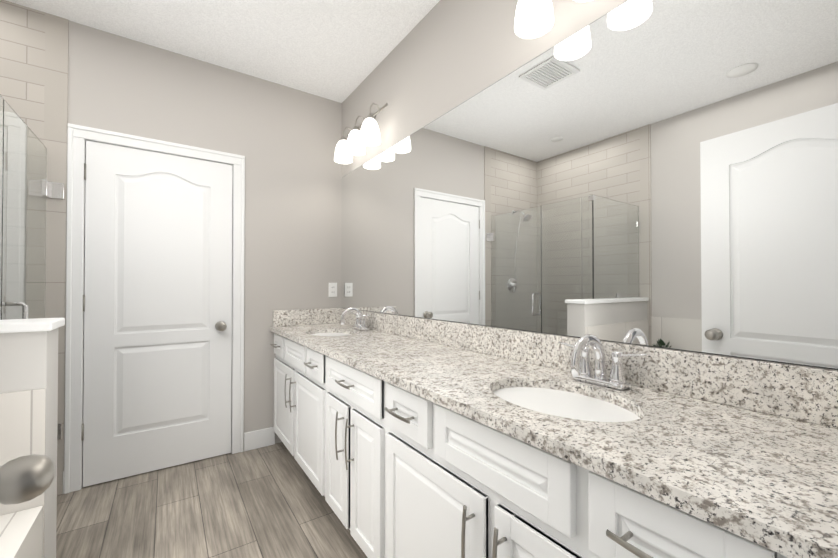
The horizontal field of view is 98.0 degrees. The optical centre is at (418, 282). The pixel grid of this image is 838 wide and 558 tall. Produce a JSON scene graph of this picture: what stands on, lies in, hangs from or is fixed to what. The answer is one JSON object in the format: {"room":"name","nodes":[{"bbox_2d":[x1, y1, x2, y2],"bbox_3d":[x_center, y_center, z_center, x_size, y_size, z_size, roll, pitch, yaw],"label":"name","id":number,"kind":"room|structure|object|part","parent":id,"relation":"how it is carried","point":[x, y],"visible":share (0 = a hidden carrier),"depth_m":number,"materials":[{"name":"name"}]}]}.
{"room":"bathroom","nodes":[
{"label":"bathroom","id":0,"kind":"room"},
{"bbox_2d":[68,21,341,450],"bbox_3d":[-1.733,-0.153,2.349,2.573,2.714,0.100,0,-1,-35],"label":"wall","id":1,"kind":"structure","parent":0,"point":[288,139],"depth_m":2.66,"materials":[{"name":"grey paint"}]},
{"bbox_2d":[0,0,44,143],"bbox_3d":[-2.429,-0.158,1.802,0.806,2.714,0.008,0,-1,-35],"label":"wall tile","id":2,"kind":"structure","parent":1,"relation":"attached to","point":[22,55],"depth_m":1.99,"materials":[{"name":"beige tile"}]},
{"bbox_2d":[44,13,68,494],"bbox_3d":[-2.059,-0.156,2.058,0.095,2.714,0.008,0,-1,-35],"label":"wall tile strip","id":3,"kind":"object","parent":1,"relation":"attached to","point":[56,85],"visible":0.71,"depth_m":2.06,"materials":[{"name":"beige tile"}]},
{"bbox_2d":[64,123,244,493],"bbox_3d":[-1.666,0.147,2.389,0.929,2.115,0.125,0,-1,-35],"label":"door frame","id":4,"kind":"structure","parent":1,"relation":"attached to","point":[78,136],"depth_m":2.12,"materials":[{"name":"white paint"}]},
{"bbox_2d":[81,140,232,486],"bbox_3d":[-1.655,0.182,2.365,0.787,2.030,0.213,0,-1,-35],"label":"door","id":5,"kind":"structure","parent":1,"relation":"in","point":[157,303],"depth_m":2.32,"materials":[{"name":"white paint"}]},
{"bbox_3d":[-1.375,0.303,2.558,0.105,0.068,0.213,0,-1,-35],"label":"knob","id":6,"kind":"part","parent":5,"relation":"part of","materials":[{"name":"silver metal"}]},
{"bbox_2d":[244,427,274,450],"bbox_3d":[-1.163,1.143,2.661,0.210,0.130,0.014,0,-1,-35],"label":"baseboard","id":7,"kind":"structure","parent":1,"relation":"attached to","point":[260,438],"depth_m":2.65,"materials":[{"name":"white paint"}]},
{"bbox_2d":[274,308,337,326],"bbox_3d":[-0.873,0.272,2.863,0.523,0.122,0.020,0,-1,-35],"label":"backsplash","id":8,"kind":"structure","parent":1,"relation":"attached to","point":[329,315],"depth_m":2.84,"materials":[{"name":"beige stone"}]},
{"bbox_2d":[329,283,336,296],"bbox_3d":[-0.707,0.061,2.991,0.072,0.116,0.008,0,-1,-35],"label":"electrical outlet","id":9,"kind":"object","parent":1,"relation":"attached to","point":[332,289],"visible":1,"depth_m":2.99,"materials":[{"name":"white plastic"}]},
{"bbox_2d":[56,442,367,557],"bbox_3d":[-0.687,1.214,0.823,2.773,0.050,3.778,0,-1,-35],"label":"floor","id":10,"kind":"structure","parent":0,"point":[267,502],"depth_m":1.87,"materials":[{"name":"brown wood"}]},
{"bbox_2d":[0,506,42,557],"bbox_3d":[-1.158,0.926,0.190,1.054,0.514,1.550,0,-1,-35],"label":"tub","id":11,"kind":"object","parent":10,"relation":"on","point":[21,534],"visible":1,"depth_m":1.03,"materials":[{"name":"tile"}]},
{"bbox_2d":[0,328,57,557],"bbox_3d":[-1.648,0.670,0.900,1.058,1.040,0.150,0,-1,-35],"label":"wall","id":12,"kind":"structure","parent":10,"relation":"on","point":[28,360],"depth_m":1.14,"materials":[{"name":"grey paint"}]},
{"bbox_2d":[0,388,45,557],"bbox_3d":[-1.603,0.759,0.834,1.058,0.860,0.008,0,-1,-35],"label":"wall tile","id":13,"kind":"structure","parent":12,"relation":"attached to","point":[22,423],"depth_m":1.11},
{"bbox_2d":[0,317,64,332],"bbox_3d":[-1.642,0.135,0.910,1.073,0.030,0.180,0,-1,-35],"label":"wall cap","id":14,"kind":"object","parent":12,"relation":"on","point":[25,325],"visible":1,"depth_m":1.12,"materials":[{"name":"white paint"}]},
{"bbox_2d":[0,95,63,439],"bbox_3d":[-2.049,0.165,1.333,0.881,1.842,1.185,0,-1,-35],"label":"glass","id":15,"kind":"object","parent":14,"relation":"on","point":[27,188],"visible":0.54,"depth_m":1.69,"materials":[{"name":"clear glass"}]},
{"bbox_2d":[271,331,813,557],"bbox_3d":[-0.084,0.774,1.701,0.582,0.846,2.820,0,-1,-35],"label":"bathroom vanity","id":16,"kind":"object","parent":10,"relation":"on","point":[399,436],"depth_m":1.01,"materials":[{"name":"white wood"}]},
{"bbox_2d":[270,323,837,557],"bbox_3d":[-0.076,0.337,1.711,0.563,0.030,2.820,0,-1,-35],"label":"countertop","id":17,"kind":"structure","parent":16,"relation":"on","point":[774,476],"depth_m":0.73,"materials":[{"name":"beige stone"}]},
{"bbox_2d":[306,331,353,334],"bbox_3d":[-0.584,0.435,2.411,0.354,0.177,0.474,0,-1,-35],"label":"sink","id":18,"kind":"object","parent":17,"relation":"in","point":[307,332],"depth_m":2.56,"materials":[{"name":"white ceramic"}]},
{"bbox_2d":[338,307,373,330],"bbox_3d":[-0.456,0.251,2.501,0.178,0.158,0.282,0,-1,-35],"label":"faucet","id":19,"kind":"object","parent":17,"relation":"on","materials":[{"name":"silver metal"}]},
{"bbox_2d":[478,379,657,430],"bbox_3d":[0.387,0.421,1.010,0.354,0.177,0.474,0,-1,-35],"label":"sink","id":20,"kind":"object","parent":17,"relation":"in","point":[602,412],"depth_m":1.04,"materials":[{"name":"white ceramic"}]},
{"bbox_2d":[558,334,653,390],"bbox_3d":[0.514,0.236,1.100,0.178,0.158,0.282,0,-1,-35],"label":"faucet","id":21,"kind":"object","parent":17,"relation":"on","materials":[{"name":"silver metal"}]},
{"bbox_2d":[6,0,439,102],"bbox_3d":[-0.687,-1.550,0.851,2.773,0.050,3.778,0,-1,-35],"label":"ceiling","id":22,"kind":"structure","parent":0,"point":[337,50],"depth_m":2.19,"materials":[{"name":"white paint"}]},
{"bbox_2d":[342,0,835,369],"bbox_3d":[0.412,-0.160,1.597,0.100,2.714,3.778,0,-1,-35],"label":"wall","id":23,"kind":"structure","parent":0,"point":[443,57],"depth_m":1.90,"materials":[{"name":"grey paint"}]},
{"bbox_2d":[334,103,387,163],"bbox_3d":[-0.415,-1.045,2.543,0.192,0.288,0.620,0,-1,-35],"label":"sconce","id":24,"kind":"object","parent":23,"relation":"attached to","point":[356,142],"visible":1,"depth_m":2.47,"materials":[{"name":"white glass"}]},
{"bbox_3d":[-0.438,-0.977,2.527,0.136,0.153,0.566,0,-1,-35],"label":"lamp shade","id":25,"kind":"part","parent":24,"relation":"part of","materials":[{"name":"white glass"}]},
{"bbox_2d":[514,0,591,38],"bbox_3d":[0.555,-1.059,1.141,0.192,0.288,0.620,0,-1,-35],"label":"sconce","id":26,"kind":"object","parent":23,"relation":"attached to","point":[534,18],"visible":1,"depth_m":1.31,"materials":[{"name":"white glass"}]},
{"bbox_2d":[341,0,837,369],"bbox_3d":[0.155,-0.343,1.877,0.006,1.086,2.817,0,-1,-35],"label":"mirror","id":27,"kind":"object","parent":23,"relation":"attached to","point":[659,173],"visible":1,"depth_m":1.12,"materials":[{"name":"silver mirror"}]},
{"bbox_2d":[366,311,837,426],"bbox_3d":[0.148,0.262,1.866,0.020,0.122,2.820,0,-1,-35],"label":"backsplash","id":28,"kind":"structure","parent":23,"relation":"attached to","point":[810,394],"depth_m":0.99,"materials":[{"name":"beige stone"}]},
{"bbox_3d":[0.173,0.118,0.114,0.939,2.127,0.115,0,-1,-35],"label":"door frame","id":29,"kind":"structure","parent":0,"visible":0},
{"bbox_2d":[0,454,54,504],"bbox_3d":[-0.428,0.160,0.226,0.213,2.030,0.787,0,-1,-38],"label":"door knob","id":30,"kind":"object","parent":29,"relation":"attached to","point":[26,478],"depth_m":0.51,"materials":[{"name":"silver metal"}]}
]}

